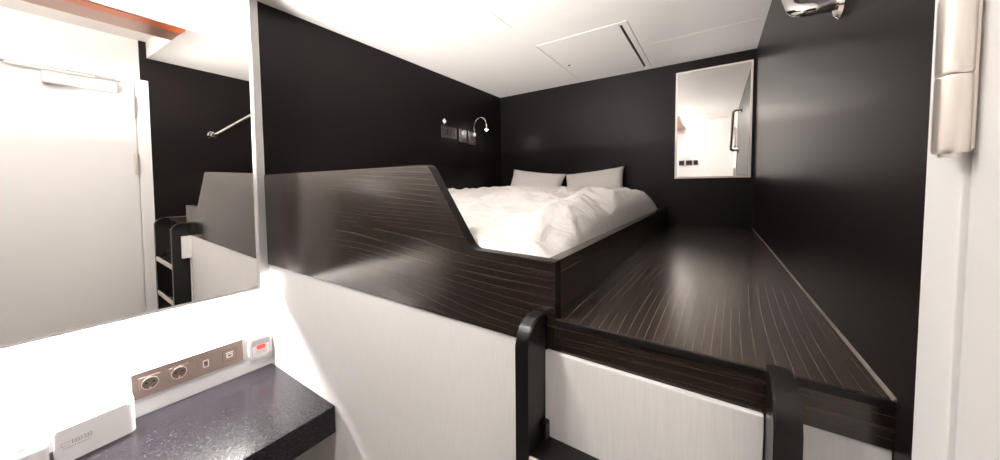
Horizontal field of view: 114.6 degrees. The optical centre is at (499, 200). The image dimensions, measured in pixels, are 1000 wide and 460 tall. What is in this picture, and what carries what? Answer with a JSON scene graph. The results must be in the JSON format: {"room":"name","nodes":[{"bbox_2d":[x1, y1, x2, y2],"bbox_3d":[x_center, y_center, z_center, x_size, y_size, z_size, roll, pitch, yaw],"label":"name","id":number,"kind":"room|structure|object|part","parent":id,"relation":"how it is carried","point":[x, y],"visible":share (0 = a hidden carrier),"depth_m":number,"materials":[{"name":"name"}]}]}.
{"room":"hotel room","nodes":[
{"label":"hotel room","id":0,"kind":"room"},
{"bbox_2d":[0,0,500,452],"bbox_3d":[-0.917,0.239,1.874,0.100,2.560,3.200,1,3,34],"label":"wall","id":1,"kind":"structure","parent":0,"point":[325,99],"depth_m":1.55,"materials":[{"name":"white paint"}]},
{"bbox_2d":[0,0,260,349],"bbox_3d":[-1.360,-0.229,0.952,0.172,1.297,1.019,1,3,34],"label":"mirror","id":2,"kind":"object","parent":1,"relation":"attached to","point":[128,176],"visible":1,"depth_m":1.04,"materials":[{"name":"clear mirror"}]},
{"bbox_3d":[-1.318,-0.745,0.896,0.030,0.260,1.019,1,3,34],"label":"panel","id":3,"kind":"part","parent":2,"relation":"part of","materials":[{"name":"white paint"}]},
{"bbox_2d":[130,338,242,400],"bbox_3d":[-1.241,0.672,1.297,0.016,0.098,0.329,1,3,34],"label":"outlet panel","id":4,"kind":"object","parent":1,"relation":"attached to","point":[152,380],"visible":0.98,"depth_m":1.27,"materials":[{"name":"brown metal"}]},
{"bbox_2d":[138,372,160,393],"bbox_3d":[-1.304,0.678,1.195,0.004,0.056,0.056,1,3,34],"label":"socket","id":5,"kind":"object","parent":4,"relation":"attached to","point":[148,382],"depth_m":1.19,"materials":[{"name":"brown metal"}]},
{"bbox_2d":[169,363,188,382],"bbox_3d":[-1.260,0.675,1.260,0.004,0.056,0.056,1,3,34],"label":"socket","id":6,"kind":"object","parent":4,"relation":"attached to","point":[178,372],"depth_m":1.26,"materials":[{"name":"brown metal"}]},
{"bbox_2d":[49,363,335,459],"bbox_3d":[-1.196,0.861,0.889,0.553,0.104,1.198,1,3,34],"label":"countertop","id":7,"kind":"structure","parent":1,"relation":"attached to","point":[263,413],"depth_m":1.15,"materials":[{"name":"stone"}]},
{"bbox_2d":[0,431,49,459],"bbox_3d":[-1.439,0.742,0.912,0.096,0.135,0.178,1,3,34],"label":"tissue box","id":8,"kind":"object","parent":7,"relation":"on","point":[36,448],"visible":1,"depth_m":0.94,"materials":[{"name":"white plastic"}]},
{"bbox_3d":[-1.395,0.698,0.939,0.017,0.051,0.007,0,3,3],"label":"wire handle","id":9,"kind":"part","parent":8,"relation":"part of","materials":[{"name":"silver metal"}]},
{"bbox_2d":[51,393,135,459],"bbox_3d":[-1.336,0.748,1.062,0.104,0.108,0.168,1,3,34],"label":"appliance box","id":10,"kind":"object","parent":7,"relation":"on","point":[78,433],"visible":1,"depth_m":1.04,"materials":[{"name":"white plastic"}]},
{"bbox_2d":[61,431,91,449],"bbox_3d":[-1.320,0.749,1.001,0.001,0.022,0.060,1,3,26],"label":"print","id":11,"kind":"object","parent":10,"relation":"attached to","point":[79,439],"depth_m":1.00,"materials":[{"name":"grey"}]},
{"bbox_2d":[247,332,271,359],"bbox_3d":[-1.109,0.669,1.482,0.030,0.100,0.086,1,3,34],"label":"box","id":12,"kind":"object","parent":1,"relation":"attached to","point":[259,345],"visible":1,"depth_m":1.47,"materials":[{"name":"white plastic"}]},
{"bbox_2d":[441,125,456,138],"bbox_3d":[-0.399,-0.536,2.523,0.010,0.088,0.171,1,3,34],"label":"socket plate","id":13,"kind":"object","parent":1,"relation":"attached to","point":[447,132],"visible":1,"depth_m":2.51,"materials":[{"name":"grey"}]},
{"bbox_2d":[458,129,466,142],"bbox_3d":[-0.310,-0.534,2.655,0.010,0.102,0.095,1,3,34],"label":"switch plate","id":14,"kind":"object","parent":1,"relation":"attached to","point":[461,133],"visible":1,"depth_m":2.65,"materials":[{"name":"grey"}]},
{"bbox_2d":[467,117,487,144],"bbox_3d":[-0.187,-0.594,2.714,0.148,0.229,0.106,1,3,34],"label":"reading lamp","id":15,"kind":"object","parent":1,"relation":"attached to","point":[471,135],"visible":1,"depth_m":2.73,"materials":[{"name":"grey metal"}]},
{"bbox_3d":[-0.246,-0.536,2.750,0.012,0.112,0.095,1,3,34],"label":"plate","id":16,"kind":"part","parent":15,"relation":"part of","materials":[{"name":"grey metal"}]},
{"bbox_2d":[256,0,771,97],"bbox_3d":[-0.057,-1.006,1.230,2.200,0.191,3.400,1,3,34],"label":"ceiling","id":17,"kind":"structure","parent":0,"point":[463,41],"depth_m":1.77,"materials":[{"name":"white paint"}]},
{"bbox_2d":[477,0,594,27],"bbox_3d":[0.057,-0.921,1.246,0.527,0.022,0.819,1,3,34],"label":"ceiling hatch","id":18,"kind":"object","parent":17,"relation":"attached to","point":[514,13],"visible":1,"depth_m":1.54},
{"bbox_2d":[537,20,650,79],"bbox_3d":[0.659,-0.968,2.143,0.527,0.025,0.786,1,3,34],"label":"ceiling hatch","id":19,"kind":"object","parent":17,"relation":"attached to","point":[613,48],"visible":0.82,"depth_m":2.06,"materials":[{"name":"white"}]},
{"bbox_2d":[500,48,756,407],"bbox_3d":[0.874,0.214,2.660,2.200,2.499,0.100,1,3,34],"label":"wall","id":20,"kind":"structure","parent":0,"point":[627,120],"depth_m":2.48,"materials":[{"name":"black paint"}]},
{"bbox_2d":[674,59,753,178],"bbox_3d":[1.434,-0.527,2.174,0.433,0.745,0.016,1,3,34],"label":"wall mirror","id":21,"kind":"object","parent":20,"relation":"attached to","point":[714,105],"visible":1,"depth_m":2.16,"materials":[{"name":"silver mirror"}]},
{"bbox_2d":[747,0,934,459],"bbox_3d":[0.809,0.275,0.718,0.145,2.560,3.200,1,3,34],"label":"wall","id":22,"kind":"structure","parent":0,"point":[842,108],"depth_m":0.57,"materials":[{"name":"black paint"}]},
{"bbox_2d":[781,0,848,18],"bbox_3d":[0.762,-0.579,0.827,0.084,0.413,0.495,1,3,34],"label":"grab rail","id":23,"kind":"object","parent":22,"relation":"attached to","point":[794,8],"visible":1,"depth_m":0.65,"materials":[{"name":"silver metal"}]},
{"bbox_2d":[752,228,896,401],"bbox_3d":[1.081,0.220,1.256,0.004,0.004,2.000,1,3,34],"label":"trim","id":24,"kind":"structure","parent":22,"relation":"attached to","point":[883,386],"depth_m":0.59,"materials":[{"name":"silver metal"}]},
{"bbox_2d":[911,0,972,459],"bbox_3d":[0.232,0.451,-0.014,0.018,2.290,0.957,1,3,34],"label":"trim","id":25,"kind":"structure","parent":22,"relation":"attached to","point":[948,180],"depth_m":0.34,"materials":[{"name":"white paint"}]},
{"bbox_2d":[930,0,999,459],"bbox_3d":[0.211,0.451,0.003,0.070,2.276,0.822,1,3,34],"label":"door","id":26,"kind":"structure","parent":22,"relation":"in","point":[966,85],"depth_m":0.29,"materials":[{"name":"paint"}]},
{"bbox_3d":[0.233,0.468,-0.014,0.014,2.244,0.817,1,3,34],"label":"panel","id":27,"kind":"part","parent":26,"relation":"part of","materials":[{"name":"paint"}]},
{"bbox_3d":[-0.031,1.586,1.352,2.200,0.100,3.400,1,3,34],"label":"floor","id":28,"kind":"structure","parent":0,"visible":0},
{"bbox_2d":[264,165,667,459],"bbox_3d":[0.072,0.676,1.956,1.466,1.657,1.999,1,3,34],"label":"bed","id":29,"kind":"object","parent":28,"relation":"on","point":[386,305],"visible":0.77,"depth_m":1.00,"materials":[{"name":"brown wood"}]},
{"bbox_3d":[-0.501,0.929,1.165,1.402,1.237,0.018,1,3,34],"label":"panel","id":30,"kind":"part","parent":29,"relation":"part of","materials":[{"name":"white laminate"}]},
{"bbox_3d":[-0.482,0.102,1.111,1.466,0.419,0.030,1,3,34],"label":"footboard","id":31,"kind":"part","parent":29,"relation":"part of","materials":[{"name":"brown wood"}]},
{"bbox_3d":[0.672,0.185,1.546,0.030,0.196,1.968,1,3,34],"label":"rail","id":32,"kind":"part","parent":29,"relation":"part of","materials":[{"name":"brown wood"}]},
{"bbox_3d":[0.066,0.180,1.950,1.405,0.159,1.945,1,3,34],"label":"mattress","id":33,"kind":"object","parent":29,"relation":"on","visible":0},
{"bbox_2d":[511,169,565,186],"bbox_3d":[0.303,-0.122,2.821,0.561,0.330,0.158,1,3,34],"label":"pillow","id":34,"kind":"object","parent":33,"relation":"on","point":[520,178],"visible":0.43,"depth_m":2.77,"materials":[{"name":"white fabric"}]},
{"bbox_2d":[448,186,656,257],"bbox_3d":[-0.003,0.010,1.841,1.422,0.190,1.718,1,3,34],"label":"duvet","id":35,"kind":"object","parent":33,"relation":"on","point":[549,221],"visible":0.62,"depth_m":1.12,"materials":[{"name":"white fabric"}]},
{"bbox_2d":[566,166,623,188],"bbox_3d":[0.739,-0.105,2.529,0.501,0.323,0.155,1,3,34],"label":"pillow","id":36,"kind":"object","parent":33,"relation":"on","point":[612,178],"visible":0.52,"depth_m":2.47,"materials":[{"name":"white fabric"}]},
{"bbox_2d":[515,310,803,459],"bbox_3d":[0.241,0.908,0.598,0.436,1.317,0.082,1,3,34],"label":"ladder","id":37,"kind":"object","parent":28,"relation":"on","point":[783,431],"visible":1,"depth_m":0.65,"materials":[{"name":"black"}]},
{"bbox_3d":[0.072,0.904,0.711,0.030,1.317,0.082,1,3,34],"label":"rail","id":38,"kind":"part","parent":37,"relation":"part of","materials":[{"name":"black"}]},
{"bbox_3d":[0.409,0.912,0.485,0.030,1.317,0.082,1,3,34],"label":"rail","id":39,"kind":"part","parent":37,"relation":"part of","materials":[{"name":"black"}]},
{"bbox_2d":[515,224,896,459],"bbox_3d":[0.841,0.870,1.424,0.566,1.304,2.044,1,3,34],"label":"landing platform","id":40,"kind":"object","parent":28,"relation":"on","point":[705,310],"visible":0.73,"depth_m":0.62,"materials":[{"name":"brown wood"}]},
{"bbox_3d":[0.246,0.947,0.646,0.416,1.234,0.013,1,3,34],"label":"cladding panel","id":41,"kind":"part","parent":40,"relation":"part of","materials":[{"name":"white laminate"}]}
]}

